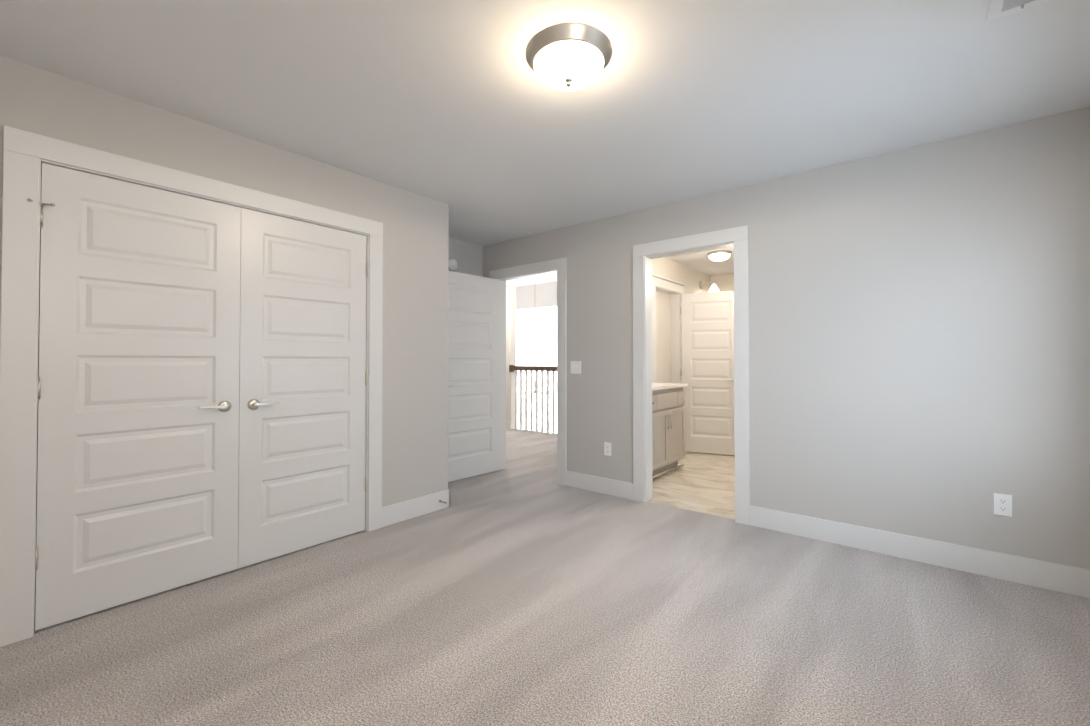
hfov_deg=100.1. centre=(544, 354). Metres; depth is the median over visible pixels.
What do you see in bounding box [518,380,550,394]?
chandelier
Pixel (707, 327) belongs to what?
door
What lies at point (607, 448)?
electrical outlet
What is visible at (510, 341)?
wall
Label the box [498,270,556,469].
trim
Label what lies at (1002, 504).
electrical outlet
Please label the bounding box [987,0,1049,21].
ceiling vent
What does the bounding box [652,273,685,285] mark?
trim
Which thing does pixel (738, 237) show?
door frame
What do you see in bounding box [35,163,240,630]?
closet door
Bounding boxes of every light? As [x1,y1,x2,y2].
[525,22,611,90]
[708,250,730,261]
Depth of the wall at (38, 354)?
2.44 m
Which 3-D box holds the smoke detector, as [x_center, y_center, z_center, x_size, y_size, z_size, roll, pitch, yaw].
[-0.955,-0.928,4.700,0.033,0.128,0.128,-1,-1,39]
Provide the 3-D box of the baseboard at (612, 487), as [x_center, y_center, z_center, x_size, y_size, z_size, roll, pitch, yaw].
[0.473,1.156,4.065,0.708,0.140,0.014,-1,-1,39]
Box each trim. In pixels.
[0,126,382,646]
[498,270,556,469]
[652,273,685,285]
[656,287,679,382]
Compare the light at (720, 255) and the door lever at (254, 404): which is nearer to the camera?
the door lever at (254, 404)
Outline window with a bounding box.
[516,306,556,432]
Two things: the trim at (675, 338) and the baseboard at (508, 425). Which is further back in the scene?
the baseboard at (508, 425)
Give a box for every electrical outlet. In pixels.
[604,442,610,455]
[994,493,1011,516]
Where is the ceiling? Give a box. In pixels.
[0,0,1089,286]
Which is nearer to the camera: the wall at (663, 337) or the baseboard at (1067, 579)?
the baseboard at (1067, 579)
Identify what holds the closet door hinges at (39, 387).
attached to the wall at (36, 100)
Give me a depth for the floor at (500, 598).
1.95 m
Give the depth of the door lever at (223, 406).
2.48 m
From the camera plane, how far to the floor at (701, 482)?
4.30 m
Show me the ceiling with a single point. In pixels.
(474, 120)
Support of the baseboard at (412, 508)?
attached to the wall at (36, 100)
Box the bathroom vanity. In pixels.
[652,374,687,477]
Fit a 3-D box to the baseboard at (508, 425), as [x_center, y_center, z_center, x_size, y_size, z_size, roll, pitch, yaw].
[-2.549,1.225,9.341,5.090,0.140,0.014,-1,-1,39]
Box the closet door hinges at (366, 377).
[365,262,367,491]
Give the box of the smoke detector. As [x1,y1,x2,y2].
[449,258,456,270]
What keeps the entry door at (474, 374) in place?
in the wall at (919, 340)
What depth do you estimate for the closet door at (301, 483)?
2.81 m
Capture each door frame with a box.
[489,258,565,485]
[505,281,505,467]
[633,225,749,524]
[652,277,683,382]
[652,437,652,497]
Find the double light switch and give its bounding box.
[571,361,580,373]
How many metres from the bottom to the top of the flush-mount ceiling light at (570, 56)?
0.138 m
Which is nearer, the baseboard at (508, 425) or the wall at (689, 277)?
the wall at (689, 277)
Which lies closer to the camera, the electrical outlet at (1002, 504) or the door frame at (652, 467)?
the electrical outlet at (1002, 504)
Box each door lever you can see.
[199,401,230,411]
[248,399,278,409]
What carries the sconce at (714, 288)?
attached to the wall at (689, 277)
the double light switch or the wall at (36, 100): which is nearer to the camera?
the wall at (36, 100)
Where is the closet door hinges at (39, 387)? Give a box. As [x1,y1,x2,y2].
[35,204,42,570]
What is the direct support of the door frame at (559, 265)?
attached to the wall at (919, 340)
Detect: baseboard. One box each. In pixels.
[382,489,449,526]
[506,421,510,429]
[566,471,632,499]
[750,505,1089,598]
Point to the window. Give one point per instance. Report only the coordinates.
(536, 336)
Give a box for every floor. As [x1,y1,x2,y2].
[0,430,1089,725]
[649,451,734,518]
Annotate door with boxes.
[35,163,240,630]
[238,208,365,568]
[448,271,499,481]
[681,291,734,454]
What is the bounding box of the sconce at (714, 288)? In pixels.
[699,281,718,291]
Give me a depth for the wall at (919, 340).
2.73 m
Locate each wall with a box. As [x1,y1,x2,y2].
[0,55,448,506]
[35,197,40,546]
[449,237,482,276]
[483,106,1089,569]
[506,286,515,427]
[516,281,556,309]
[652,257,710,293]
[656,291,670,382]
[711,273,733,291]
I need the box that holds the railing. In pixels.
[509,365,556,435]
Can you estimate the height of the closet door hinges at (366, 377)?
1.580 m
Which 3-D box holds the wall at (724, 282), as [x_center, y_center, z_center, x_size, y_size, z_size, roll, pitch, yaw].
[3.194,0.035,6.303,1.750,2.440,0.120,-1,-1,39]
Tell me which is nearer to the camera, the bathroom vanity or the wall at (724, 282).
the bathroom vanity
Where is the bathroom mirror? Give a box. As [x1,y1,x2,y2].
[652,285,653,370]
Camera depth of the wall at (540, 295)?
11.48 m
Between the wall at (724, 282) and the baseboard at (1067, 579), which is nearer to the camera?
the baseboard at (1067, 579)
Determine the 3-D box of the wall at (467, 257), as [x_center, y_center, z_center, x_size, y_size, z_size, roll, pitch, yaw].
[-1.086,0.014,4.649,0.120,2.440,1.344,-1,-1,39]
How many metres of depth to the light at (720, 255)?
5.28 m

